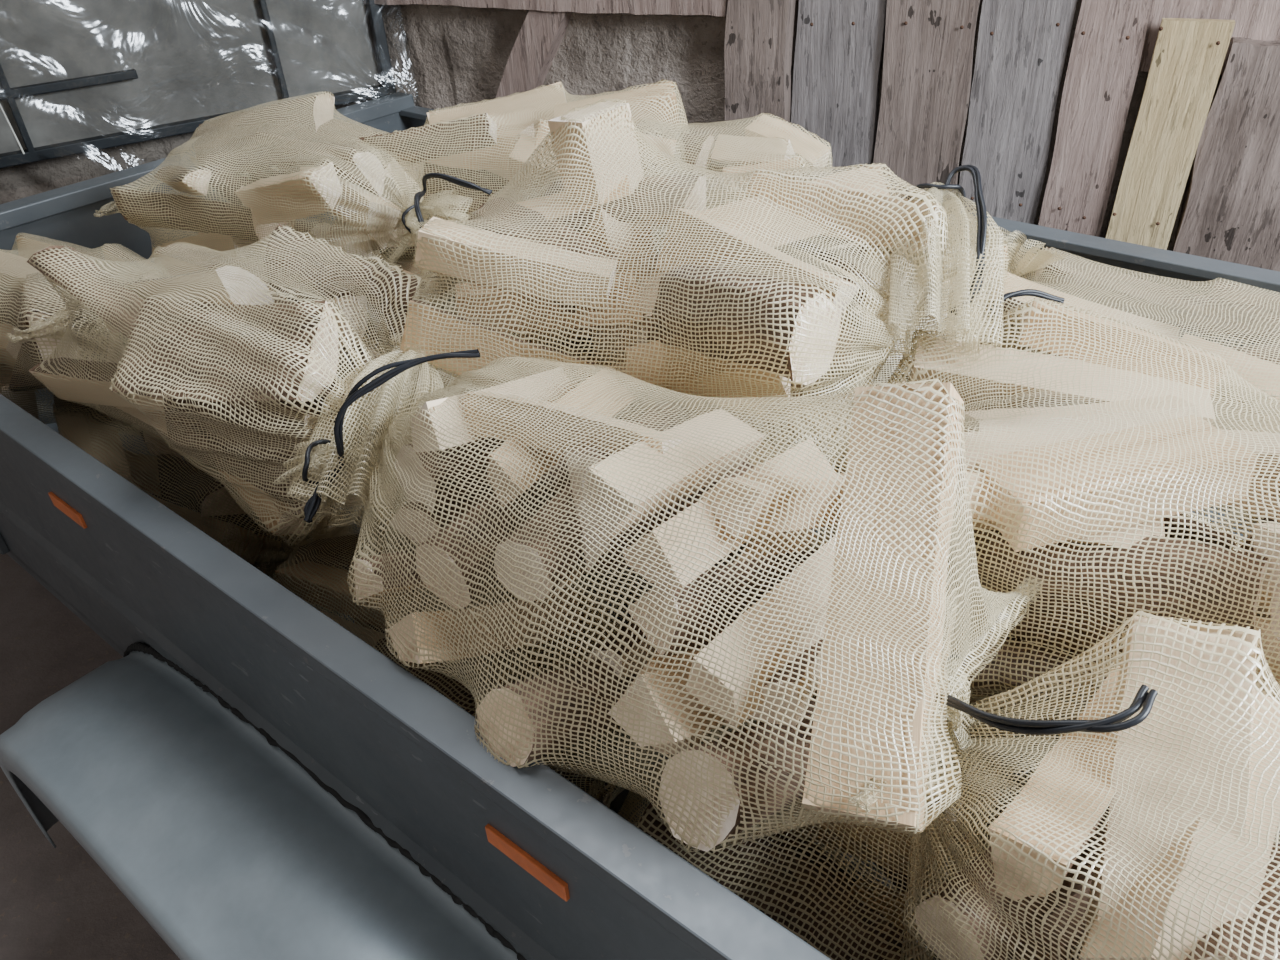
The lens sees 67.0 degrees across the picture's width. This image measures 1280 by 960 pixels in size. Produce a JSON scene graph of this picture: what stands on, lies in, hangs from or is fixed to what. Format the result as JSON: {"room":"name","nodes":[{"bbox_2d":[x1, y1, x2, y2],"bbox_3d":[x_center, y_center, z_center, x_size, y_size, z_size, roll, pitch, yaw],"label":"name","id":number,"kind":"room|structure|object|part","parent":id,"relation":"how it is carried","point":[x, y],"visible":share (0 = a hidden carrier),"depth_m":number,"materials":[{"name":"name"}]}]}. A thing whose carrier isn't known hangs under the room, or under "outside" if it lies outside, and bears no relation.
{"room":"storage shed","nodes":[
{"label":"storage shed","id":0,"kind":"room"},
{"bbox_2d":[0,554,179,959],"bbox_3d":[0.570,1.198,0.860,11.000,0.001,10.000,-3,35,0],"label":"floor","id":1,"kind":"structure","parent":0,"point":[58,903],"depth_m":1.74,"materials":[{"name":"concrete"}]},
{"bbox_2d":[0,92,1279,959],"bbox_3d":[-0.278,-0.019,1.892,4.020,0.883,1.835,23,43,33],"label":"trailer","id":2,"kind":"object","parent":1,"relation":"on","point":[255,777],"visible":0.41,"depth_m":1.05,"materials":[{"name":"metal"}]},
{"bbox_2d":[0,85,395,167],"bbox_3d":[-1.591,-0.687,2.169,2.200,0.025,0.035,-23,39,-25],"label":"frame","id":3,"kind":"object","parent":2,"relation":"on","point":[41,153],"visible":0.71,"depth_m":2.33,"materials":[{"name":"black metal"}]},
{"bbox_2d":[0,64,34,152],"bbox_3d":[-1.440,-1.211,1.933,0.015,1.100,0.020,-23,39,-25],"label":"bar","id":4,"kind":"object","parent":3,"relation":"attached to","point":[3,81],"visible":1,"depth_m":2.19,"materials":[{"name":"black metal"}]},
{"bbox_2d":[0,0,380,153],"bbox_3d":[-1.625,-1.141,1.865,2.200,1.080,0.004,-23,39,-25],"label":"pane","id":5,"kind":"object","parent":3,"relation":"attached to","point":[191,59],"visible":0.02,"depth_m":2.33,"materials":[{"name":"clear glass"}]},
{"bbox_2d":[258,0,289,100],"bbox_3d":[-0.938,-1.420,2.188,0.015,1.100,0.020,-23,39,-25],"label":"bar","id":6,"kind":"object","parent":3,"relation":"attached to","point":[262,3],"visible":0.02,"depth_m":2.42,"materials":[{"name":"black metal"}]},
{"bbox_2d":[366,0,394,94],"bbox_3d":[-0.710,-1.511,2.317,0.030,1.120,0.035,-23,39,-25],"label":"frame","id":7,"kind":"object","parent":3,"relation":"attached to","point":[374,13],"visible":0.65,"depth_m":2.56,"materials":[{"name":"black metal"}]},
{"bbox_3d":[-1.071,-0.519,2.319,0.040,0.410,1.400,23,43,33],"label":"headboard","id":8,"kind":"part","parent":2,"relation":"part of","materials":[{"name":"metal"}]},
{"bbox_3d":[-1.082,-0.701,2.191,0.060,0.035,1.420,23,43,33],"label":"headboard rail","id":9,"kind":"part","parent":2,"relation":"part of","materials":[{"name":"metal"}]},
{"bbox_2d":[53,403,371,615],"bbox_3d":[-0.681,0.022,1.565,0.696,0.281,0.370,23,43,33],"label":"mesh bag","id":10,"kind":"object","parent":2,"relation":"on","point":[196,496],"visible":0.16,"depth_m":1.44,"materials":[{"name":"beige fabric"}]},
{"bbox_2d":[0,233,170,434],"bbox_3d":[-0.925,-0.234,1.646,0.659,0.306,0.357,17,40,27],"label":"mesh bag","id":11,"kind":"object","parent":10,"relation":"on","point":[26,296],"visible":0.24,"depth_m":1.57,"materials":[{"name":"beige fabric"}]},
{"bbox_2d":[93,91,491,302],"bbox_3d":[-0.547,-0.461,1.646,0.711,0.301,0.367,14,39,23],"label":"mesh bag","id":12,"kind":"object","parent":11,"relation":"on","point":[322,167],"visible":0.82,"depth_m":1.55,"materials":[{"name":"beige fabric"}]},
{"bbox_2d":[6,224,448,545],"bbox_3d":[-0.490,-0.119,1.262,0.752,0.349,0.360,19,41,28],"label":"mesh bag","id":13,"kind":"object","parent":10,"relation":"on","point":[220,363],"visible":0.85,"depth_m":1.12,"materials":[{"name":"beige fabric"}]},
{"bbox_3d":[-0.343,0.302,1.087,3.000,0.412,0.044,23,43,33],"label":"panel","id":14,"kind":"part","parent":2,"relation":"part of","materials":[{"name":"metal"}]},
{"bbox_2d":[372,251,470,308],"bbox_3d":[-0.463,-0.581,2.408,0.350,0.282,0.630,21,42,30],"label":"mesh bag","id":15,"kind":"object","parent":2,"relation":"on","point":[407,266],"visible":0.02,"depth_m":2.21,"materials":[{"name":"beige fabric"}]},
{"bbox_2d":[362,260,518,397],"bbox_3d":[-0.418,-0.219,1.886,0.679,0.262,0.362,23,43,33],"label":"mesh bag","id":16,"kind":"object","parent":2,"relation":"on","point":[446,378],"visible":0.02,"depth_m":1.79,"materials":[{"name":"beige fabric"}]},
{"bbox_2d":[249,494,658,807],"bbox_3d":[-0.265,0.214,1.271,0.680,0.319,0.378,23,43,33],"label":"mesh bag","id":17,"kind":"object","parent":2,"relation":"on","point":[318,575],"visible":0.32,"depth_m":1.18,"materials":[{"name":"beige fabric"}]},
{"bbox_3d":[0.523,-0.344,1.934,3.000,0.415,0.052,23,43,33],"label":"panel","id":18,"kind":"part","parent":2,"relation":"part of","materials":[{"name":"metal"}]},
{"bbox_2d":[617,690,1083,959],"bbox_3d":[0.293,0.422,0.894,0.684,0.298,0.391,23,43,33],"label":"mesh bag","id":19,"kind":"object","parent":2,"relation":"on","point":[786,876],"visible":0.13,"depth_m":0.82,"materials":[{"name":"beige fabric"}]},
{"bbox_2d":[273,349,1044,851],"bbox_3d":[-0.034,0.063,0.917,0.746,0.401,0.421,18,40,28],"label":"mesh bag","id":20,"kind":"object","parent":19,"relation":"on","point":[531,485],"visible":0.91,"depth_m":0.76,"materials":[{"name":"beige fabric"}]},
{"bbox_2d":[900,589,1279,959],"bbox_3d":[0.432,0.316,0.641,0.677,0.307,0.312,27,45,36],"label":"mesh bag","id":21,"kind":"object","parent":19,"relation":"on","point":[1148,828],"visible":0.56,"depth_m":0.66,"materials":[{"name":"beige fabric"}]},
{"bbox_2d":[808,362,908,472],"bbox_3d":[0.411,-0.177,1.751,0.682,0.287,0.383,23,43,33],"label":"mesh bag","id":22,"kind":"object","parent":2,"relation":"on","point":[889,362],"visible":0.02,"depth_m":1.68,"materials":[{"name":"beige fabric"}]},
{"bbox_2d":[636,113,846,253],"bbox_3d":[0.197,-0.458,1.616,0.470,0.268,0.278,19,41,29],"label":"mesh bag","id":23,"kind":"object","parent":22,"relation":"on","point":[765,142],"visible":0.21,"depth_m":1.55,"materials":[{"name":"beige fabric"}]},
{"bbox_2d":[813,226,1066,431],"bbox_3d":[0.407,-0.240,1.456,0.465,0.263,0.234,-14,37,-15],"label":"mesh bag","id":24,"kind":"object","parent":22,"relation":"on","point":[1043,256],"visible":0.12,"depth_m":1.42,"materials":[{"name":"beige fabric"}]},
{"bbox_2d":[976,247,1279,522],"bbox_3d":[0.808,-0.125,1.386,0.739,0.321,0.381,23,43,33],"label":"mesh bag","id":25,"kind":"object","parent":22,"relation":"on","point":[1248,314],"visible":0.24,"depth_m":1.36,"materials":[{"name":"beige fabric"}]},
{"bbox_2d":[807,513,1244,756],"bbox_3d":[0.531,0.184,1.219,0.683,0.327,0.388,23,43,33],"label":"mesh bag","id":26,"kind":"object","parent":2,"relation":"on","point":[1205,520],"visible":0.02,"depth_m":1.16,"materials":[{"name":"beige fabric"}]},
{"bbox_2d":[794,289,1279,708],"bbox_3d":[0.540,0.037,0.983,0.784,0.335,0.513,12,38,21],"label":"mesh bag","id":27,"kind":"object","parent":26,"relation":"on","point":[1083,467],"visible":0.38,"depth_m":0.85,"materials":[{"name":"beige fabric"}]},
{"bbox_2d":[390,99,1003,466],"bbox_3d":[0.065,-0.210,1.127,0.689,0.376,0.405,10,37,19],"label":"mesh bag","id":28,"kind":"object","parent":27,"relation":"on","point":[743,298],"visible":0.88,"depth_m":1.04,"materials":[{"name":"beige fabric"}]},
{"bbox_3d":[-0.009,-0.052,1.606,0.679,0.303,0.366,23,43,33],"label":"mesh bag","id":29,"kind":"object","parent":2,"relation":"on","visible":0},
{"bbox_2d":[357,79,734,261],"bbox_3d":[-0.141,-0.478,1.634,0.646,0.314,0.335,9,37,17],"label":"mesh bag","id":30,"kind":"object","parent":29,"relation":"on","point":[484,144],"visible":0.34,"depth_m":1.56,"materials":[{"name":"beige fabric"}]},
{"bbox_2d":[724,0,794,125],"bbox_3d":[0.266,-1.209,2.056,0.154,2.611,0.108,12,38,20],"label":"wooden plank","id":31,"kind":"object","parent":1,"relation":"on","point":[759,45],"visible":0.19,"depth_m":2.18,"materials":[{"name":"brown wood"}]},
{"bbox_2d":[0,97,378,203],"bbox_3d":[-2.500,-0.715,1.579,4.248,2.648,0.089,-23,39,-25],"label":"wall","id":32,"kind":"structure","parent":0,"point":[17,182],"depth_m":2.40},
{"bbox_2d":[381,0,1279,271],"bbox_3d":[1.489,-1.008,1.663,5.199,2.600,0.051,12,38,20],"label":"wall","id":33,"kind":"structure","parent":0,"point":[1141,80],"depth_m":2.10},
{"bbox_2d":[493,9,573,99],"bbox_3d":[-0.305,-1.022,2.494,0.317,0.359,0.069,12,38,20],"label":"brace","id":34,"kind":"object","parent":33,"relation":"attached to","point":[541,34],"visible":0.52,"depth_m":2.41,"materials":[{"name":"brown wood"}]},
{"bbox_2d":[362,0,725,13],"bbox_3d":[-0.359,-1.231,2.372,1.234,0.128,0.087,12,38,20],"label":"beam","id":35,"kind":"structure","parent":33,"relation":"attached to","point":[650,6],"depth_m":2.27,"materials":[{"name":"brown wood"}]},
{"bbox_2d":[1106,18,1234,249],"bbox_3d":[1.080,-0.614,2.044,0.136,0.657,0.026,12,38,20],"label":"board","id":36,"kind":"object","parent":33,"relation":"attached to","point":[1187,63],"visible":0.62,"depth_m":1.96,"materials":[{"name":"beige wood"}]},
{"bbox_3d":[-2.523,-0.758,1.393,0.030,1.120,0.035,-23,39,-25],"label":"frame","id":37,"kind":"object","parent":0,"visible":0},
{"bbox_2d":[0,69,137,100],"bbox_3d":[-1.852,-0.688,1.953,1.580,0.020,0.020,-23,39,-25],"label":"bar","id":38,"kind":"object","parent":37,"relation":"attached to","point":[111,77],"visible":1,"depth_m":2.22,"materials":[{"name":"black metal"}]},
{"bbox_3d":[-1.588,-1.098,1.817,2.290,1.194,0.045,-23,39,-25],"label":"plastic sheet","id":39,"kind":"object","parent":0,"visible":0},
{"bbox_2d":[0,104,24,153],"bbox_3d":[-1.401,-0.963,1.994,0.024,0.580,0.009,-23,39,-25],"label":"string","id":40,"kind":"object","parent":39,"relation":"hanging from","point":[1,108],"visible":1,"depth_m":2.13,"materials":[{"name":"white"}]}
]}

